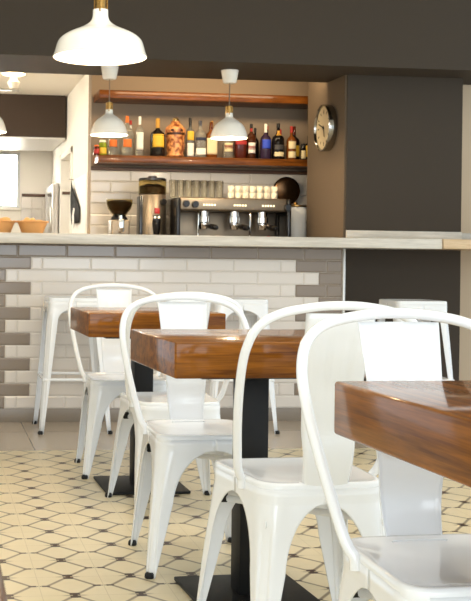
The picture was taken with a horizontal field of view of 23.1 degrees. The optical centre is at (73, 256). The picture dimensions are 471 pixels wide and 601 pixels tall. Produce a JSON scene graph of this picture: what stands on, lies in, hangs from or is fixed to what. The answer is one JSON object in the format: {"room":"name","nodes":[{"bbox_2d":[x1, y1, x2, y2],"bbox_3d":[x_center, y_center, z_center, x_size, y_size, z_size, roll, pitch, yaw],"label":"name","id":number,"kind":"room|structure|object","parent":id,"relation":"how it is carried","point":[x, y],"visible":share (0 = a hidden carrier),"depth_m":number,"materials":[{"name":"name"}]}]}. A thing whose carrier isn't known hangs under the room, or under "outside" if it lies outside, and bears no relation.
{"room":"cafe","nodes":[
{"label":"cafe","id":0,"kind":"room"},
{"bbox_2d":[0,150,51,232],"bbox_3d":[-1.276,-0.262,11.004,2.108,2.430,0.124,1,0,-7],"label":"wall","id":1,"kind":"structure","parent":0,"point":[35,166],"depth_m":11.05,"materials":[{"name":"white paint"}]},
{"bbox_2d":[0,152,21,209],"bbox_3d":[-0.975,-0.742,10.986,0.930,0.560,0.110,1,0,-7],"label":"window","id":2,"kind":"structure","parent":1,"relation":"in","point":[9,162],"depth_m":11.04,"materials":[{"name":"grey glass"}]},
{"bbox_2d":[22,194,44,196],"bbox_3d":[-0.371,-0.603,11.048,0.279,0.028,0.014,1,0,-7],"label":"trim","id":3,"kind":"structure","parent":1,"relation":"attached to","point":[23,195],"depth_m":11.04,"materials":[{"name":"brown"}]},
{"bbox_2d":[0,94,65,137],"bbox_3d":[-1.176,-1.232,10.221,2.093,0.367,1.080,1,0,-7],"label":"wall","id":4,"kind":"structure","parent":0,"point":[23,115],"depth_m":9.78,"materials":[{"name":"brown paint"}]},
{"bbox_2d":[0,136,64,150],"bbox_3d":[-1.181,-1.042,10.236,2.093,0.013,1.110,1,0,-7],"label":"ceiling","id":5,"kind":"structure","parent":4,"relation":"attached to","point":[6,142],"depth_m":10.20,"materials":[{"name":"white paint"}]},
{"bbox_2d":[0,72,83,96],"bbox_3d":[-1.044,-1.444,9.214,2.108,0.060,3.850,1,0,-7],"label":"ceiling","id":6,"kind":"structure","parent":0,"point":[30,83],"depth_m":9.15,"materials":[{"name":"white paint"}]},
{"bbox_2d":[0,72,25,91],"bbox_3d":[-0.492,-1.335,8.601,0.256,0.142,0.192,1,0,-7],"label":"ceiling lamp","id":7,"kind":"object","parent":6,"relation":"attached to","point":[13,83],"visible":0.87,"depth_m":8.57,"materials":[{"name":"white plastic"}]},
{"bbox_2d":[2,72,24,75],"bbox_3d":[-0.459,-1.391,8.605,0.174,0.017,0.174,1,0,-7],"label":"diffuser","id":8,"kind":"object","parent":7,"relation":"attached to","point":[4,73],"depth_m":8.56,"materials":[{"name":"beige plastic"}]},
{"bbox_2d":[52,75,88,233],"bbox_3d":[0.010,-0.255,9.827,0.162,2.450,2.790,1,0,-7],"label":"wall","id":9,"kind":"structure","parent":0,"point":[81,90],"depth_m":9.36,"materials":[{"name":"white paint"}]},
{"bbox_2d":[59,146,72,233],"bbox_3d":[-0.080,0.024,9.812,0.012,1.890,0.860,1,0,-7],"label":"trim","id":10,"kind":"structure","parent":9,"relation":"attached to","point":[69,151],"depth_m":9.89,"materials":[{"name":"white paint"}]},
{"bbox_2d":[69,178,79,228],"bbox_3d":[0.002,-0.431,9.000,0.042,0.420,0.510,1,0,-7],"label":"apron","id":11,"kind":"object","parent":9,"relation":"hanging from","point":[74,205],"visible":1,"depth_m":8.94,"materials":[{"name":"black fabric"}]},
{"bbox_2d":[72,173,86,233],"bbox_3d":[0.038,-0.390,8.904,0.006,0.480,0.870,1,0,-7],"label":"paper sheet","id":12,"kind":"object","parent":9,"relation":"attached to","point":[79,184],"visible":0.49,"depth_m":8.73,"materials":[{"name":"white paper"}]},
{"bbox_2d":[87,75,307,233],"bbox_3d":[1.236,-0.239,8.490,2.276,2.450,0.160,1,0,-7],"label":"wall niche","id":13,"kind":"object","parent":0,"point":[298,118],"visible":0.07,"depth_m":8.37,"materials":[{"name":"brown paint"}]},
{"bbox_2d":[90,170,306,234],"bbox_3d":[1.204,-0.218,8.402,2.188,0.805,0.004,1,0,-7],"label":"wall","id":14,"kind":"structure","parent":13,"relation":"attached to","point":[102,182],"depth_m":8.31,"materials":[{"name":"beige tile"}]},
{"bbox_2d":[91,166,306,174],"bbox_3d":[1.210,-0.636,8.398,2.192,0.027,0.016,1,0,-7],"label":"trim","id":15,"kind":"structure","parent":14,"relation":"attached to","point":[92,167],"depth_m":8.36,"materials":[{"name":"brown"}]},
{"bbox_3d":[1.569,-0.332,8.382,0.120,0.068,0.122,1,0,-7],"label":"wall bracket","id":16,"kind":"object","parent":14,"relation":"attached to","visible":0},
{"bbox_2d":[273,177,299,203],"bbox_3d":[1.572,-0.488,8.357,0.210,0.209,0.042,1,0,-7],"label":"round dish","id":17,"kind":"object","parent":16,"relation":"on","point":[288,188],"visible":0.83,"depth_m":8.34,"materials":[{"name":"brown metal"}]},
{"bbox_2d":[93,155,306,169],"bbox_3d":[1.236,-0.686,8.268,2.174,0.050,0.280,1,0,-7],"label":"wall shelf","id":18,"kind":"object","parent":13,"relation":"attached to","point":[127,160],"visible":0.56,"depth_m":8.12,"materials":[{"name":"brown wood"}]},
{"bbox_2d":[93,145,99,155],"bbox_3d":[0.161,-0.763,8.056,0.047,0.074,0.048,1,0,-7],"label":"bottle","id":19,"kind":"object","parent":18,"relation":"on","point":[96,149],"visible":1,"depth_m":8.04,"materials":[{"name":"red glass"}]},
{"bbox_2d":[98,140,106,154],"bbox_3d":[0.204,-0.781,8.087,0.063,0.111,0.064,1,0,-7],"label":"bottle","id":20,"kind":"object","parent":18,"relation":"on","point":[102,144],"visible":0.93,"depth_m":8.06,"materials":[{"name":"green glass"}]},
{"bbox_2d":[108,137,117,154],"bbox_3d":[0.278,-0.838,8.096,0.070,0.228,0.071,1,0,-7],"label":"bottle","id":21,"kind":"object","parent":18,"relation":"on","point":[112,141],"visible":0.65,"depth_m":8.07,"materials":[{"name":"clear glass"}]},
{"bbox_2d":[118,137,121,154],"bbox_3d":[0.320,-0.829,8.212,0.061,0.212,0.061,1,0,-7],"label":"bottle","id":22,"kind":"object","parent":18,"relation":"on","point":[119,138],"visible":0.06,"depth_m":8.18,"materials":[{"name":"clear glass"}]},
{"bbox_2d":[121,116,131,154],"bbox_3d":[0.380,-0.867,8.108,0.077,0.288,0.078,1,0,-7],"label":"bottle","id":23,"kind":"object","parent":18,"relation":"on","point":[126,147],"visible":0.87,"depth_m":8.08,"materials":[{"name":"clear glass"}]},
{"bbox_2d":[129,120,133,154],"bbox_3d":[0.411,-0.858,8.223,0.056,0.272,0.056,1,0,-7],"label":"bottle","id":24,"kind":"object","parent":18,"relation":"on","point":[130,121],"visible":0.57,"depth_m":8.21,"materials":[{"name":"clear glass"}]},
{"bbox_2d":[135,116,143,155],"bbox_3d":[0.471,-0.866,8.119,0.063,0.288,0.064,1,0,-7],"label":"bottle","id":25,"kind":"object","parent":18,"relation":"on","point":[139,132],"visible":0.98,"depth_m":8.09,"materials":[{"name":"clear glass"}]},
{"bbox_2d":[150,118,164,155],"bbox_3d":[0.602,-0.859,8.135,0.106,0.278,0.107,1,0,-7],"label":"bottle","id":26,"kind":"object","parent":18,"relation":"on","point":[157,137],"visible":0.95,"depth_m":8.09,"materials":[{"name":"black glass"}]},
{"bbox_2d":[165,118,185,156],"bbox_3d":[0.732,-0.862,8.151,0.137,0.287,0.137,1,0,22],"label":"jar","id":27,"kind":"object","parent":18,"relation":"on","point":[175,133],"visible":0.98,"depth_m":8.10,"materials":[{"name":"brown ceramic"}]},
{"bbox_2d":[186,118,193,156],"bbox_3d":[0.839,-0.861,8.164,0.062,0.288,0.063,1,0,-7],"label":"bottle","id":28,"kind":"object","parent":18,"relation":"on","point":[190,132],"visible":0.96,"depth_m":8.14,"materials":[{"name":"grey glass"}]},
{"bbox_2d":[194,121,205,156],"bbox_3d":[0.913,-0.851,8.172,0.077,0.270,0.078,1,0,-7],"label":"bottle","id":29,"kind":"object","parent":18,"relation":"on","point":[200,135],"visible":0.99,"depth_m":8.14,"materials":[{"name":"clear glass"}]},
{"bbox_2d":[206,122,216,156],"bbox_3d":[0.994,-0.846,8.192,0.082,0.263,0.083,1,0,-7],"label":"bottle","id":30,"kind":"object","parent":18,"relation":"on","point":[211,144],"visible":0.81,"depth_m":8.15,"materials":[{"name":"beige glass"}]},
{"bbox_2d":[222,140,232,157],"bbox_3d":[1.117,-0.846,8.197,0.080,0.265,0.080,1,0,-7],"label":"bottle","id":31,"kind":"object","parent":18,"relation":"on","point":[227,145],"visible":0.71,"depth_m":8.16,"materials":[{"name":"clear glass"}]},
{"bbox_2d":[233,139,246,157],"bbox_3d":[1.206,-0.839,8.208,0.087,0.254,0.087,1,0,-7],"label":"bottle","id":32,"kind":"object","parent":18,"relation":"on","point":[239,146],"visible":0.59,"depth_m":8.17,"materials":[{"name":"red glass"}]},
{"bbox_2d":[247,124,255,157],"bbox_3d":[1.288,-0.839,8.218,0.067,0.256,0.068,1,0,-7],"label":"bottle","id":33,"kind":"object","parent":18,"relation":"on","point":[251,140],"visible":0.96,"depth_m":8.19,"materials":[{"name":"brown glass"}]},
{"bbox_2d":[254,128,258,157],"bbox_3d":[1.335,-0.831,8.335,0.056,0.242,0.056,1,0,-7],"label":"bottle","id":34,"kind":"object","parent":18,"relation":"on","point":[257,141],"visible":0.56,"depth_m":8.32,"materials":[{"name":"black glass"}]},
{"bbox_2d":[260,124,270,158],"bbox_3d":[1.396,-0.839,8.231,0.080,0.260,0.080,1,0,-7],"label":"bottle","id":35,"kind":"object","parent":18,"relation":"on","point":[265,141],"visible":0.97,"depth_m":8.20,"materials":[{"name":"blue glass"}]},
{"bbox_2d":[272,123,283,158],"bbox_3d":[1.486,-0.841,8.227,0.090,0.265,0.091,1,0,-7],"label":"bottle","id":36,"kind":"object","parent":18,"relation":"on","point":[278,139],"visible":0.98,"depth_m":8.19,"materials":[{"name":"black glass"}]},
{"bbox_2d":[286,126,295,158],"bbox_3d":[1.584,-0.830,8.234,0.071,0.246,0.072,1,0,-7],"label":"bottle","id":37,"kind":"object","parent":18,"relation":"on","point":[291,141],"visible":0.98,"depth_m":8.21,"materials":[{"name":"orange glass"}]},
{"bbox_2d":[293,126,299,158],"bbox_3d":[1.621,-0.834,8.321,0.080,0.254,0.080,1,0,-7],"label":"bottle","id":38,"kind":"object","parent":18,"relation":"on","point":[294,127],"visible":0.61,"depth_m":8.29,"materials":[{"name":"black glass"}]},
{"bbox_2d":[300,144,305,159],"bbox_3d":[1.676,-0.767,8.275,0.044,0.122,0.045,1,0,-7],"label":"bottle","id":39,"kind":"object","parent":18,"relation":"on","point":[302,148],"visible":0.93,"depth_m":8.26,"materials":[{"name":"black glass"}]},
{"bbox_2d":[305,136,307,159],"bbox_3d":[1.720,-0.798,8.301,0.061,0.186,0.062,1,0,-7],"label":"bottle","id":40,"kind":"object","parent":18,"relation":"on","point":[306,144],"visible":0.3,"depth_m":8.28,"materials":[{"name":"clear glass"}]},
{"bbox_2d":[94,90,307,108],"bbox_3d":[1.242,-1.143,8.268,2.174,0.058,0.280,1,0,-7],"label":"wall shelf","id":41,"kind":"object","parent":13,"relation":"attached to","point":[102,96],"visible":0.56,"depth_m":8.13,"materials":[{"name":"brown wood"}]},
{"bbox_2d":[0,421,470,600],"bbox_3d":[0.772,1.030,4.326,7.800,0.100,14.800,1,0,-7],"label":"floor","id":42,"kind":"structure","parent":0,"point":[62,539],"depth_m":4.09,"materials":[{"name":"tile"}]},
{"bbox_2d":[0,565,7,600],"bbox_3d":[-0.373,0.590,0.510,0.700,0.750,0.700,1,0,-7],"label":"cafe table","id":43,"kind":"object","parent":42,"relation":"on","point":[3,596],"visible":1,"depth_m":0.75,"materials":[{"name":"brown wood"}]},
{"bbox_2d":[45,183,58,232],"bbox_3d":[-0.230,0.144,10.670,0.075,1.645,0.700,1,0,-7],"label":"tall cabinet","id":44,"kind":"object","parent":42,"relation":"on","point":[51,192],"visible":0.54,"depth_m":10.34,"materials":[{"name":"silver metal"}]},
{"bbox_2d":[32,296,112,434],"bbox_3d":[-0.011,0.597,6.381,0.414,0.746,0.414,1,0,-7],"label":"bar stool","id":45,"kind":"object","parent":42,"relation":"on","point":[54,306],"visible":0.57,"depth_m":6.22,"materials":[{"name":"white metal"}]},
{"bbox_2d":[68,283,166,478],"bbox_3d":[0.221,0.549,5.196,0.460,0.848,0.467,1,0,-9],"label":"metal chair","id":46,"kind":"object","parent":42,"relation":"on","point":[100,389],"visible":0.55,"depth_m":5.26,"materials":[{"name":"white metal"}]},
{"bbox_2d":[70,307,225,494],"bbox_3d":[0.293,0.599,4.761,0.560,0.750,0.510,1,0,-8],"label":"cafe table","id":47,"kind":"object","parent":42,"relation":"on","point":[104,322],"visible":0.54,"depth_m":4.64,"materials":[{"name":"brown wood"}]},
{"bbox_2d":[0,244,345,421],"bbox_3d":[0.038,0.449,6.728,3.206,1.043,0.163,1,0,-7],"label":"bar counter","id":48,"kind":"object","parent":42,"relation":"on","point":[285,277],"depth_m":6.68,"materials":[{"name":"beige tile"}]},
{"bbox_2d":[0,232,441,249],"bbox_3d":[0.296,-0.100,6.757,3.712,0.058,0.625,1,0,-7],"label":"countertop","id":49,"kind":"structure","parent":48,"relation":"on","point":[5,238],"depth_m":6.52,"materials":[{"name":"stone"}]},
{"bbox_2d":[0,220,15,232],"bbox_3d":[-0.444,-0.180,6.776,0.196,0.081,0.196,1,0,-7],"label":"bread basket","id":50,"kind":"object","parent":49,"relation":"on","point":[6,226],"visible":0.92,"depth_m":6.71,"materials":[{"name":"brown wicker"}]},
{"bbox_2d":[16,220,48,232],"bbox_3d":[-0.249,-0.177,6.779,0.196,0.081,0.196,1,0,-7],"label":"bread basket","id":51,"kind":"object","parent":49,"relation":"on","point":[25,226],"visible":0.94,"depth_m":6.71,"materials":[{"name":"brown wicker"}]},
{"bbox_2d":[105,292,243,504],"bbox_3d":[0.386,0.551,4.394,0.460,0.848,0.467,1,0,-9],"label":"metal chair","id":52,"kind":"object","parent":42,"relation":"on","point":[153,405],"visible":0.42,"depth_m":4.36,"materials":[{"name":"white metal"}]},
{"bbox_2d":[119,294,249,578],"bbox_3d":[0.403,0.551,3.673,0.460,0.848,0.467,1,0,-9],"label":"metal chair","id":53,"kind":"object","parent":42,"relation":"on","point":[169,446],"visible":0.58,"depth_m":3.74,"materials":[{"name":"white metal"}]},
{"bbox_2d":[207,297,279,433],"bbox_3d":[0.922,0.609,6.459,0.414,0.746,0.414,1,0,-7],"label":"bar stool","id":54,"kind":"object","parent":42,"relation":"on","point":[253,308],"visible":0.35,"depth_m":6.31,"materials":[{"name":"white metal"}]},
{"bbox_2d":[131,329,365,600],"bbox_3d":[0.504,0.601,3.280,0.586,0.750,0.530,1,0,-10],"label":"cafe table","id":55,"kind":"object","parent":42,"relation":"on","point":[175,353],"visible":0.68,"depth_m":3.21,"materials":[{"name":"brown wood"}]},
{"bbox_2d":[196,301,417,600],"bbox_3d":[0.571,0.539,2.820,0.460,0.877,0.467,1,0,-11],"label":"metal chair","id":56,"kind":"object","parent":42,"relation":"on","point":[275,494],"visible":0.83,"depth_m":2.67,"materials":[{"name":"white metal"}]},
{"bbox_2d":[296,308,470,600],"bbox_3d":[0.679,0.541,2.043,0.460,0.877,0.467,1,0,-10],"label":"metal chair","id":57,"kind":"object","parent":42,"relation":"on","point":[413,561],"visible":0.88,"depth_m":2.18,"materials":[{"name":"white metal"}]},
{"bbox_2d":[334,380,470,487],"bbox_3d":[0.846,0.606,1.630,0.600,0.750,0.980,1,0,-10],"label":"cafe table","id":58,"kind":"object","parent":42,"relation":"on","point":[426,425],"visible":1,"depth_m":1.80,"materials":[{"name":"brown wood"}]},
{"bbox_2d":[377,299,454,380],"bbox_3d":[1.961,0.623,6.565,0.414,0.746,0.414,1,0,-7],"label":"bar stool","id":59,"kind":"object","parent":42,"relation":"on","point":[435,305],"visible":0.24,"depth_m":6.42,"materials":[{"name":"white metal"}]},
{"bbox_3d":[1.032,0.523,8.054,1.700,0.920,0.580,1,0,-7],"label":"countertop","id":60,"kind":"structure","parent":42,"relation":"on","visible":0},
{"bbox_2d":[106,199,132,233],"bbox_3d":[0.316,-0.175,7.917,0.185,0.457,0.186,1,0,-7],"label":"coffee grinder","id":61,"kind":"object","parent":60,"relation":"on","point":[119,208],"visible":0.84,"depth_m":7.85,"materials":[{"name":"silver metal"}]},
{"bbox_2d":[136,176,166,234],"bbox_3d":[0.552,-0.256,7.909,0.198,0.626,0.267,1,0,-7],"label":"coffee grinder","id":62,"kind":"object","parent":60,"relation":"on","point":[151,200],"visible":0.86,"depth_m":7.86,"materials":[{"name":"silver metal"}]},
{"bbox_2d":[166,197,291,236],"bbox_3d":[1.071,-0.172,7.973,0.813,0.472,0.648,1,0,-7],"label":"coffee machine","id":63,"kind":"object","parent":60,"relation":"on","point":[201,216],"visible":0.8,"depth_m":7.81,"materials":[{"name":"silver metal"}]},
{"bbox_2d":[169,180,176,197],"bbox_3d":[0.692,-0.477,7.905,0.050,0.126,0.049,1,0,-7],"label":"drinking glass","id":64,"kind":"object","parent":63,"relation":"on","point":[172,183],"visible":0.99,"depth_m":7.88,"materials":[{"name":"white"}]},
{"bbox_2d":[177,180,183,196],"bbox_3d":[0.747,-0.476,7.912,0.050,0.126,0.049,1,0,-7],"label":"drinking glass","id":65,"kind":"object","parent":63,"relation":"on","point":[180,183],"visible":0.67,"depth_m":7.89,"materials":[{"name":"white"}]},
{"bbox_2d":[185,180,191,196],"bbox_3d":[0.802,-0.475,7.918,0.050,0.126,0.049,1,0,-7],"label":"drinking glass","id":66,"kind":"object","parent":63,"relation":"on","point":[188,183],"visible":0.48,"depth_m":7.90,"materials":[{"name":"white"}]},
{"bbox_2d":[193,180,199,196],"bbox_3d":[0.857,-0.474,7.925,0.050,0.126,0.049,1,0,-7],"label":"drinking glass","id":67,"kind":"object","parent":63,"relation":"on","point":[196,183],"visible":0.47,"depth_m":7.91,"materials":[{"name":"white"}]},
{"bbox_2d":[201,180,207,196],"bbox_3d":[0.912,-0.474,7.932,0.050,0.126,0.049,1,0,-7],"label":"drinking glass","id":68,"kind":"object","parent":63,"relation":"on","point":[204,183],"visible":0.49,"depth_m":7.91,"materials":[{"name":"white"}]},
{"bbox_2d":[208,181,214,197],"bbox_3d":[0.967,-0.473,7.938,0.050,0.126,0.049,1,0,-7],"label":"drinking glass","id":69,"kind":"object","parent":63,"relation":"on","point":[211,184],"visible":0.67,"depth_m":7.92,"materials":[{"name":"white"}]},
{"bbox_2d":[216,181,222,197],"bbox_3d":[1.022,-0.472,7.945,0.050,0.126,0.049,1,0,-7],"label":"drinking glass","id":70,"kind":"object","parent":63,"relation":"on","point":[219,184],"visible":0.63,"depth_m":7.92,"materials":[{"name":"white"}]},
{"bbox_2d":[228,192,233,197],"bbox_3d":[1.103,-0.431,7.954,0.048,0.046,0.060,1,0,25],"label":"espresso cup","id":71,"kind":"object","parent":63,"relation":"on","point":[230,194],"visible":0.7,"depth_m":7.94,"materials":[{"name":"beige ceramic"}]},
{"bbox_2d":[228,186,233,191],"bbox_3d":[1.105,-0.478,7.954,0.048,0.046,0.060,1,0,13],"label":"espresso cup","id":72,"kind":"object","parent":71,"relation":"on","point":[230,188],"visible":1,"depth_m":7.94,"materials":[{"name":"beige ceramic"}]},
{"bbox_2d":[235,192,241,197],"bbox_3d":[1.156,-0.431,7.960,0.048,0.046,0.060,1,0,12],"label":"espresso cup","id":73,"kind":"object","parent":63,"relation":"on","point":[237,195],"visible":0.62,"depth_m":7.94,"materials":[{"name":"beige ceramic"}]},
{"bbox_2d":[235,186,241,192],"bbox_3d":[1.155,-0.477,7.961,0.048,0.046,0.060,1,0,24],"label":"espresso cup","id":74,"kind":"object","parent":73,"relation":"on","point":[237,188],"visible":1,"depth_m":7.95,"materials":[{"name":"beige ceramic"}]},
{"bbox_2d":[242,193,248,197],"bbox_3d":[1.212,-0.430,7.967,0.048,0.046,0.060,1,0,-26],"label":"espresso cup","id":75,"kind":"object","parent":63,"relation":"on","point":[244,195],"visible":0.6,"depth_m":7.95,"materials":[{"name":"beige ceramic"}]},
{"bbox_2d":[242,186,248,192],"bbox_3d":[1.206,-0.476,7.968,0.048,0.046,0.060,1,0,37],"label":"espresso cup","id":76,"kind":"object","parent":75,"relation":"on","point":[245,189],"visible":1,"depth_m":7.95,"materials":[{"name":"beige ceramic"}]},
{"bbox_2d":[249,193,255,197],"bbox_3d":[1.258,-0.429,7.973,0.048,0.046,0.060,1,0,24],"label":"espresso cup","id":77,"kind":"object","parent":63,"relation":"on","point":[251,195],"visible":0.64,"depth_m":7.96,"materials":[{"name":"beige ceramic"}]},
{"bbox_2d":[249,186,255,192],"bbox_3d":[1.260,-0.476,7.973,0.048,0.046,0.060,1,0,12],"label":"espresso cup","id":78,"kind":"object","parent":77,"relation":"on","point":[252,189],"visible":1,"depth_m":7.96,"materials":[{"name":"beige ceramic"}]},
{"bbox_2d":[256,193,262,198],"bbox_3d":[1.312,-0.429,7.979,0.048,0.046,0.060,1,0,12],"label":"espresso cup","id":79,"kind":"object","parent":63,"relation":"on","point":[259,195],"visible":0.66,"depth_m":7.96,"materials":[{"name":"beige ceramic"}]},
{"bbox_2d":[257,186,262,192],"bbox_3d":[1.311,-0.475,7.979,0.048,0.046,0.060,1,0,24],"label":"espresso cup","id":80,"kind":"object","parent":79,"relation":"on","point":[259,188],"visible":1,"depth_m":7.97,"materials":[{"name":"beige ceramic"}]},
{"bbox_2d":[264,193,269,198],"bbox_3d":[1.367,-0.428,7.986,0.048,0.046,0.060,1,0,-26],"label":"espresso cup","id":81,"kind":"object","parent":63,"relation":"on","point":[266,195],"visible":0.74,"depth_m":7.97,"materials":[{"name":"beige ceramic"}]},
{"bbox_2d":[264,186,269,192],"bbox_3d":[1.368,-0.474,7.986,0.048,0.046,0.060,1,0,-26],"label":"espresso cup","id":82,"kind":"object","parent":81,"relation":"on","point":[266,189],"visible":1,"depth_m":7.97,"materials":[{"name":"beige ceramic"}]},
{"bbox_2d":[271,193,277,198],"bbox_3d":[1.414,-0.427,7.992,0.048,0.046,0.060,1,0,24],"label":"espresso cup","id":83,"kind":"object","parent":63,"relation":"on","point":[273,195],"visible":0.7,"depth_m":7.98,"materials":[{"name":"beige ceramic"}]},
{"bbox_2d":[271,187,277,192],"bbox_3d":[1.416,-0.474,7.992,0.048,0.046,0.060,1,0,12],"label":"espresso cup","id":84,"kind":"object","parent":83,"relation":"on","point":[273,189],"visible":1,"depth_m":7.98,"materials":[{"name":"beige ceramic"}]},
{"bbox_2d":[291,202,306,236],"bbox_3d":[1.589,-0.162,8.120,0.189,0.464,0.189,1,0,-7],"label":"canister","id":85,"kind":"object","parent":60,"relation":"on","point":[298,212],"visible":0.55,"depth_m":8.03,"materials":[{"name":"silver metal"}]},
{"bbox_2d":[0,0,470,84],"bbox_3d":[0.466,-1.607,7.130,7.800,0.834,0.650,1,0,-7],"label":"ceiling beam","id":86,"kind":"structure","parent":0,"point":[324,41],"depth_m":6.92,"materials":[{"name":"brown paint"}]},
{"bbox_2d":[0,117,5,133],"bbox_3d":[-0.533,-0.987,6.985,0.238,0.430,0.238,1,0,-7],"label":"pendant lamp","id":87,"kind":"object","parent":86,"relation":"hanging from","point":[2,125],"visible":1,"depth_m":6.94,"materials":[{"name":"white metal"}]},
{"bbox_2d":[90,65,127,136],"bbox_3d":[0.222,-0.978,7.077,0.238,0.430,0.238,1,0,-7],"label":"pendant lamp","id":88,"kind":"object","parent":86,"relation":"hanging from","point":[107,125],"visible":1,"depth_m":7.03,"materials":[{"name":"white metal"}]},
{"bbox_2d":[106,102,112,109],"bbox_3d":[0.223,-0.941,7.075,0.046,0.062,0.046,1,0,-7],"label":"socket","id":89,"kind":"object","parent":88,"relation":"attached to","point":[109,105],"depth_m":7.06,"materials":[{"name":"gold metal"}]},
{"bbox_2d":[210,69,247,139],"bbox_3d":[0.986,-0.968,7.169,0.238,0.430,0.238,1,0,-7],"label":"pendant lamp","id":90,"kind":"object","parent":86,"relation":"hanging from","point":[228,128],"visible":1,"depth_m":7.12,"materials":[{"name":"white metal"}]},
{"bbox_2d":[226,105,232,114],"bbox_3d":[0.988,-0.931,7.167,0.046,0.062,0.046,1,0,-7],"label":"socket","id":91,"kind":"object","parent":90,"relation":"attached to","point":[229,109],"depth_m":7.15,"materials":[{"name":"gold metal"}]},
{"bbox_2d":[306,75,346,237],"bbox_3d":[1.702,-0.683,7.638,0.012,1.550,0.733,1,0,-7],"label":"wall","id":92,"kind":"structure","parent":0,"point":[326,170],"depth_m":7.58,"materials":[{"name":"brown paint"}]},
{"bbox_2d":[314,104,337,151],"bbox_3d":[1.679,-0.861,7.545,0.059,0.314,0.314,1,0,-7],"label":"wall clock","id":93,"kind":"object","parent":92,"relation":"attached to","point":[325,123],"visible":1,"depth_m":7.51,"materials":[{"name":"silver metal"}]},
{"bbox_2d":[345,74,462,380],"bbox_3d":[2.089,-0.228,7.679,0.778,2.450,0.745,1,0,-7],"label":"wall pillar","id":94,"kind":"structure","parent":0,"point":[404,133],"depth_m":7.31,"materials":[{"name":"brown paint"}]},
{"bbox_2d":[346,230,461,238],"bbox_3d":[2.134,-0.137,7.302,0.778,0.060,0.015,1,0,-7],"label":"trim","id":95,"kind":"structure","parent":94,"relation":"attached to","point":[349,233],"depth_m":7.29,"materials":[{"name":"wood"}]},
{"bbox_2d":[414,239,470,250],"bbox_3d":[2.938,-0.067,7.198,1.636,0.057,0.885,1,0,-7],"label":"wooden ledge","id":96,"kind":"object","parent":94,"relation":"attached to","point":[447,244],"visible":0.47,"depth_m":6.67,"materials":[{"name":"brown wood"}]},
{"bbox_2d":[459,85,470,380],"bbox_3d":[3.386,-0.486,7.788,1.816,3.000,0.150,1,0,-7],"label":"wall","id":97,"kind":"structure","parent":0,"point":[465,270],"depth_m":7.62,"materials":[{"name":"beige paint"}]},
{"bbox_2d":[462,233,470,238],"bbox_3d":[3.391,-0.121,7.706,1.816,0.060,0.015,1,0,-7],"label":"trim","id":98,"kind":"structure","parent":97,"relation":"attached to","point":[464,235],"depth_m":7.61,"materials":[{"name":"stone"}]},
{"bbox_3d":[1.009,-2.067,2.285,7.900,0.100,10.700,1,0,-7],"label":"ceiling","id":99,"kind":"structure","parent":0,"visible":0},
{"bbox_2d":[53,0,146,65],"bbox_3d":[0.112,-1.415,4.544,0.380,1.226,0.380,1,0,-7],"label":"pendant lamp","id":100,"kind":"object","parent":99,"relation":"hanging from","point":[100,42],"visible":1,"depth_m":4.47,"materials":[{"name":"white metal"}]},
{"bbox_2d":[94,0,107,10],"bbox_3d":[0.110,-1.019,4.542,0.058,0.074,0.058,1,0,-7],"label":"socket","id":101,"kind":"object","parent":100,"relation":"attached to","point":[99,5],"depth_m":4.53,"materials":[{"name":"gold metal"}]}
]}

